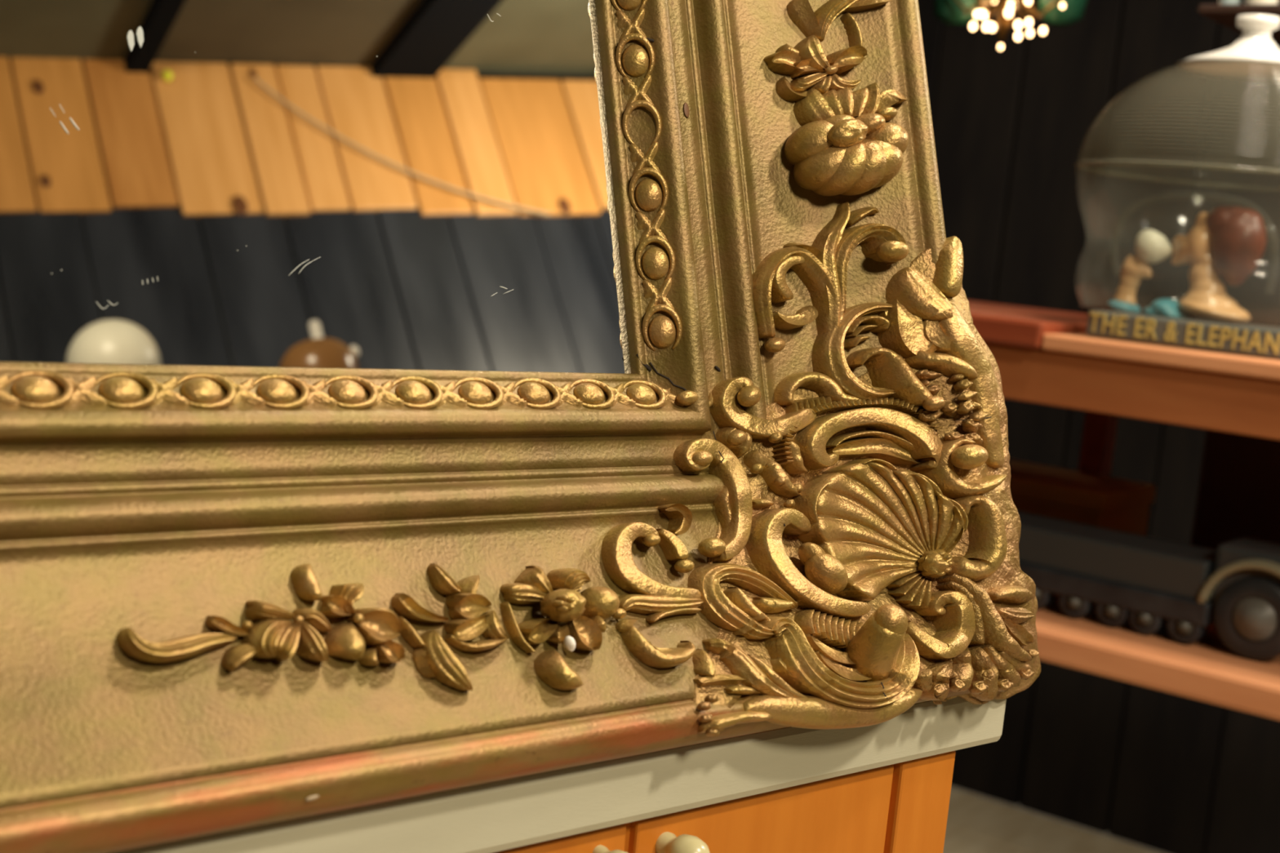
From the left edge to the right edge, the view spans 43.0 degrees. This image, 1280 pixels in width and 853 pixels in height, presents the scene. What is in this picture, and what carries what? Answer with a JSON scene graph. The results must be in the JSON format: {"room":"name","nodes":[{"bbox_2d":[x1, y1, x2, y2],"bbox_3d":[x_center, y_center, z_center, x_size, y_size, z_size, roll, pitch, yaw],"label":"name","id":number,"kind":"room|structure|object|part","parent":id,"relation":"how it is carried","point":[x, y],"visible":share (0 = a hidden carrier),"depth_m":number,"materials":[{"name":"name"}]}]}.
{"room":"antique shop","nodes":[
{"label":"antique shop","id":0,"kind":"room"},
{"bbox_2d":[942,787,1157,852],"bbox_3d":[0.379,1.095,0.693,4.600,0.061,4.676,11,9,37],"label":"floor","id":1,"kind":"structure","parent":0,"point":[975,824],"depth_m":3.18,"materials":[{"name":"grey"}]},
{"bbox_2d":[111,697,1006,852],"bbox_3d":[-0.513,0.532,0.557,1.250,0.914,0.536,-1,9,-41],"label":"dresser","id":2,"kind":"object","parent":1,"relation":"on","point":[885,787],"visible":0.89,"depth_m":0.61,"materials":[{"name":"orange wood"}]},
{"bbox_2d":[0,0,1040,852],"bbox_3d":[-0.308,-0.521,0.479,1.080,1.247,0.487,0,9,-40],"label":"gilt mirror","id":3,"kind":"object","parent":2,"relation":"on","point":[399,399],"visible":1,"depth_m":0.59,"materials":[{"name":"gilded carved wood"},{"name":"mirror glass"}]},
{"bbox_3d":[-0.108,0.050,0.523,0.008,0.012,0.014,-1,-8,-41],"label":"stem","id":4,"kind":"part","parent":3,"relation":"part of","materials":[{"name":"gold metal"}]},
{"bbox_3d":[-0.332,-0.513,0.471,0.748,1.008,0.004,-1,-8,-41],"label":"glass","id":5,"kind":"part","parent":3,"relation":"part of","materials":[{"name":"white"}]},
{"bbox_3d":[-0.258,0.041,0.392,0.996,0.128,0.057,-1,-8,-41],"label":"rail","id":6,"kind":"part","parent":3,"relation":"part of","materials":[{"name":"gold metal"}]},
{"bbox_3d":[-0.076,0.068,0.537,0.007,0.011,0.014,-1,-8,-41],"label":"stem","id":7,"kind":"part","parent":3,"relation":"part of","materials":[{"name":"gold metal"}]},
{"bbox_3d":[-0.254,0.113,0.389,1.030,0.019,0.076,-1,-8,-41],"label":"rim moulding","id":8,"kind":"part","parent":3,"relation":"part of","materials":[{"name":"gold metal"}]},
{"bbox_3d":[-0.044,0.070,0.565,0.006,0.019,0.017,-1,-8,-41],"label":"stem","id":9,"kind":"part","parent":3,"relation":"part of","materials":[{"name":"gold metal"}]},
{"bbox_3d":[0.014,-0.520,0.734,0.128,1.256,0.057,-1,-8,-41],"label":"rail","id":10,"kind":"part","parent":3,"relation":"part of","materials":[{"name":"gold metal"}]},
{"bbox_3d":[0.083,-0.066,0.703,0.019,0.064,0.016,-1,-8,-41],"label":"stem","id":11,"kind":"part","parent":3,"relation":"part of","materials":[{"name":"gold metal"}]},
{"bbox_3d":[0.093,-0.173,0.717,0.005,0.020,0.011,-1,-8,-41],"label":"stem","id":12,"kind":"part","parent":3,"relation":"part of","materials":[{"name":"gold metal"}]},
{"bbox_3d":[0.092,0.084,0.639,0.021,0.032,0.025,3,7,-20],"label":"knob","id":13,"kind":"part","parent":3,"relation":"part of","materials":[{"name":"gold metal"}]},
{"bbox_3d":[0.065,-0.520,0.784,0.019,1.290,0.076,-1,-8,-41],"label":"rim moulding","id":14,"kind":"part","parent":3,"relation":"part of","materials":[{"name":"gold metal"}]},
{"bbox_3d":[-0.201,0.523,0.502,0.417,0.765,0.006,-1,9,-41],"label":"panel","id":15,"kind":"part","parent":2,"relation":"part of","materials":[{"name":"orange wood"}]},
{"bbox_3d":[-0.008,0.155,0.574,0.010,0.010,0.022,-1,9,-41],"label":"knob","id":16,"kind":"part","parent":2,"relation":"part of","materials":[{"name":"beige ceramic"}]},
{"bbox_3d":[0.016,0.157,0.596,0.015,0.015,0.022,-1,9,-41],"label":"knob","id":17,"kind":"part","parent":2,"relation":"part of","materials":[{"name":"beige ceramic"}]},
{"bbox_3d":[0.015,0.521,0.690,0.144,0.765,0.006,-1,9,-41],"label":"panel","id":18,"kind":"part","parent":2,"relation":"part of","materials":[{"name":"orange wood"}]},
{"bbox_2d":[968,300,1279,720],"bbox_3d":[0.522,0.435,1.604,1.424,1.051,0.422,11,9,37],"label":"shelf","id":19,"kind":"object","parent":1,"relation":"on","point":[1046,357],"visible":0.24,"depth_m":1.43,"materials":[{"name":"brown wood"}]},
{"bbox_2d":[1008,459,1155,536],"bbox_3d":[0.372,0.089,1.804,0.346,0.099,0.146,11,9,37],"label":"box","id":20,"kind":"object","parent":19,"relation":"on","point":[1111,503],"visible":0.32,"depth_m":1.69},
{"bbox_3d":[0.508,0.028,1.805,0.026,0.248,0.030,11,9,37],"label":"leg","id":21,"kind":"part","parent":19,"relation":"part of","materials":[{"name":"brown wood"}]},
{"bbox_2d":[1017,511,1279,660],"bbox_3d":[0.451,0.134,1.523,0.405,0.094,0.094,11,9,37],"label":"toy truck","id":22,"kind":"object","parent":19,"relation":"on","point":[1142,581],"visible":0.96,"depth_m":1.46,"materials":[{"name":"grey plastic"}]},
{"bbox_2d":[1075,13,1279,306],"bbox_3d":[0.541,-0.233,1.471,0.285,0.274,0.285,1,8,-33],"label":"glass dome","id":23,"kind":"object","parent":19,"relation":"on","point":[1255,56],"visible":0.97,"depth_m":1.45,"materials":[{"name":"clear glass"}]},
{"bbox_3d":[0.545,-0.272,1.466,0.282,0.097,0.282,-1,9,-41],"label":"globe","id":24,"kind":"part","parent":23,"relation":"part of","materials":[{"name":"clear glass"}]},
{"bbox_2d":[1085,205,1279,359],"bbox_3d":[0.539,-0.135,1.476,0.220,0.129,0.171,11,9,37],"label":"figurine","id":25,"kind":"object","parent":19,"relation":"on","point":[1228,242],"visible":1,"depth_m":1.46,"materials":[{"name":"paint"}]},
{"bbox_2d":[1134,229,1172,263],"bbox_3d":[0.477,-0.167,1.510,0.027,0.031,0.034,-1,9,-41],"label":"ball","id":26,"kind":"object","parent":25,"relation":"on","point":[1151,246],"depth_m":1.50,"materials":[{"name":"beige"}]},
{"bbox_3d":[0.920,0.094,1.514,0.792,0.228,0.015,11,9,37],"label":"panel","id":27,"kind":"part","parent":19,"relation":"part of","materials":[{"name":"brown wood"}]},
{"bbox_2d":[918,0,1279,852],"bbox_3d":[1.929,-0.714,2.403,4.747,3.400,0.063,11,9,37],"label":"wall","id":28,"kind":"structure","parent":0,"point":[1159,771],"depth_m":3.17,"materials":[{"name":"black wood"}]},
{"bbox_2d":[1198,0,1279,48],"bbox_3d":[0.948,-0.857,1.431,0.700,1.006,0.240,11,9,37],"label":"wall shelf","id":29,"kind":"object","parent":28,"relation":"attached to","point":[1226,15],"visible":0.49,"depth_m":1.59,"materials":[{"name":"brown wood"}]},
{"bbox_2d":[1218,0,1240,4],"bbox_3d":[0.601,-0.468,1.641,0.021,0.100,0.021,-1,9,-41],"label":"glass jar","id":30,"kind":"object","parent":29,"relation":"on","point":[1220,2],"visible":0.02,"depth_m":1.64,"materials":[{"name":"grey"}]},
{"bbox_2d":[1244,0,1278,4],"bbox_3d":[0.625,-0.463,1.622,0.032,0.100,0.032,-1,9,-41],"label":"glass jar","id":31,"kind":"object","parent":29,"relation":"on","point":[1246,2],"visible":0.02,"depth_m":1.61,"materials":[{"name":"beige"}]},
{"bbox_3d":[0.647,-1.631,0.357,5.619,1.069,6.028,-1,9,-41],"label":"ceiling","id":32,"kind":"structure","parent":0,"visible":0},
{"bbox_2d":[933,0,1087,49],"bbox_3d":[0.568,-1.037,2.261,0.222,0.997,0.171,7,7,12],"label":"chandelier","id":33,"kind":"object","parent":32,"relation":"hanging from","point":[953,12],"visible":1,"depth_m":2.33,"materials":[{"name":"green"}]},
{"bbox_3d":[0.464,-0.634,2.376,0.072,0.090,0.072,-1,9,-41],"label":"lamp shade","id":34,"kind":"part","parent":33,"relation":"part of","materials":[{"name":"green glass"}]},
{"bbox_3d":[0.478,-0.609,2.324,0.089,0.041,0.007,8,7,18],"label":"arm","id":35,"kind":"part","parent":33,"relation":"part of","materials":[{"name":"gold metal"}]},
{"bbox_3d":[0.482,-0.579,2.352,0.008,0.011,0.008,-1,9,-41],"label":"bulb","id":36,"kind":"part","parent":33,"relation":"part of","materials":[{"name":"white glass"}]},
{"bbox_3d":[0.491,-0.600,2.364,0.008,0.011,0.008,-1,9,-41],"label":"bulb","id":37,"kind":"part","parent":33,"relation":"part of","materials":[{"name":"white glass"}]},
{"bbox_3d":[0.493,-0.597,2.341,0.007,0.009,0.007,-1,9,-41],"label":"bulb","id":38,"kind":"part","parent":33,"relation":"part of","materials":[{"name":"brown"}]},
{"bbox_3d":[0.504,-0.598,2.369,0.008,0.011,0.008,-1,9,-41],"label":"bulb","id":39,"kind":"part","parent":33,"relation":"part of","materials":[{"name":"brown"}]},
{"bbox_3d":[0.486,-0.603,2.283,0.089,0.041,0.007,-1,9,-41],"label":"arm","id":40,"kind":"part","parent":33,"relation":"part of","materials":[{"name":"gold metal"}]},
{"bbox_3d":[0.491,-0.567,2.307,0.008,0.011,0.008,-1,9,-41],"label":"bulb","id":41,"kind":"part","parent":33,"relation":"part of","materials":[{"name":"white glass"}]},
{"bbox_3d":[0.510,-0.610,2.353,0.007,0.041,0.089,4,7,-11],"label":"arm","id":42,"kind":"part","parent":33,"relation":"part of","materials":[{"name":"gold metal"}]},
{"bbox_3d":[0.494,-0.565,2.295,0.008,0.010,0.007,-1,9,-41],"label":"bulb","id":43,"kind":"part","parent":33,"relation":"part of","materials":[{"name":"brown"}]},
{"bbox_3d":[0.506,-0.573,2.334,0.008,0.011,0.008,-1,9,-41],"label":"bulb","id":44,"kind":"part","parent":33,"relation":"part of","materials":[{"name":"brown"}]},
{"bbox_3d":[0.564,-1.041,2.265,0.026,0.991,0.024,-1,9,-41],"label":"stem","id":45,"kind":"part","parent":33,"relation":"part of","materials":[{"name":"gold metal"}]},
{"bbox_3d":[0.518,-0.582,2.284,0.010,0.013,0.010,-1,9,-41],"label":"bulb","id":46,"kind":"part","parent":33,"relation":"part of","materials":[{"name":"white glass"}]},
{"bbox_3d":[0.521,-0.591,2.280,0.009,0.012,0.009,-1,9,-41],"label":"bulb","id":47,"kind":"part","parent":33,"relation":"part of","materials":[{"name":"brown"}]},
{"bbox_3d":[0.526,-0.598,2.269,0.007,0.041,0.089,4,7,-11],"label":"arm","id":48,"kind":"part","parent":33,"relation":"part of","materials":[{"name":"gold metal"}]},
{"bbox_3d":[0.531,-0.548,2.283,0.008,0.011,0.008,-1,9,-41],"label":"bulb","id":49,"kind":"part","parent":33,"relation":"part of","materials":[{"name":"white glass"}]},
{"bbox_3d":[0.539,-0.572,2.314,0.009,0.011,0.008,-1,9,-41],"label":"bulb","id":50,"kind":"part","parent":33,"relation":"part of","materials":[{"name":"white glass"}]},
{"bbox_3d":[0.550,-0.604,2.339,0.089,0.041,0.007,-1,9,-41],"label":"arm","id":51,"kind":"part","parent":33,"relation":"part of","materials":[{"name":"gold metal"}]},
{"bbox_3d":[0.560,-0.614,2.347,0.008,0.011,0.008,-1,9,-41],"label":"bulb","id":52,"kind":"part","parent":33,"relation":"part of","materials":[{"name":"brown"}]},
{"bbox_3d":[0.548,-0.570,2.292,0.008,0.011,0.008,-1,9,-41],"label":"bulb","id":53,"kind":"part","parent":33,"relation":"part of","materials":[{"name":"white glass"}]},
{"bbox_3d":[0.547,-0.552,2.279,0.008,0.010,0.007,-1,9,-41],"label":"bulb","id":54,"kind":"part","parent":33,"relation":"part of","materials":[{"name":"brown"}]},
{"bbox_3d":[0.558,-0.598,2.297,0.089,0.041,0.007,8,7,18],"label":"arm","id":55,"kind":"part","parent":33,"relation":"part of","materials":[{"name":"gold metal"}]},
{"bbox_3d":[0.578,-0.568,2.330,0.008,0.010,0.008,-1,9,-41],"label":"bulb","id":56,"kind":"part","parent":33,"relation":"part of","materials":[{"name":"white glass"}]},
{"bbox_3d":[0.611,-0.626,2.344,0.072,0.090,0.072,-1,9,-41],"label":"lamp shade","id":57,"kind":"part","parent":33,"relation":"part of","materials":[{"name":"green glass"}]}
]}

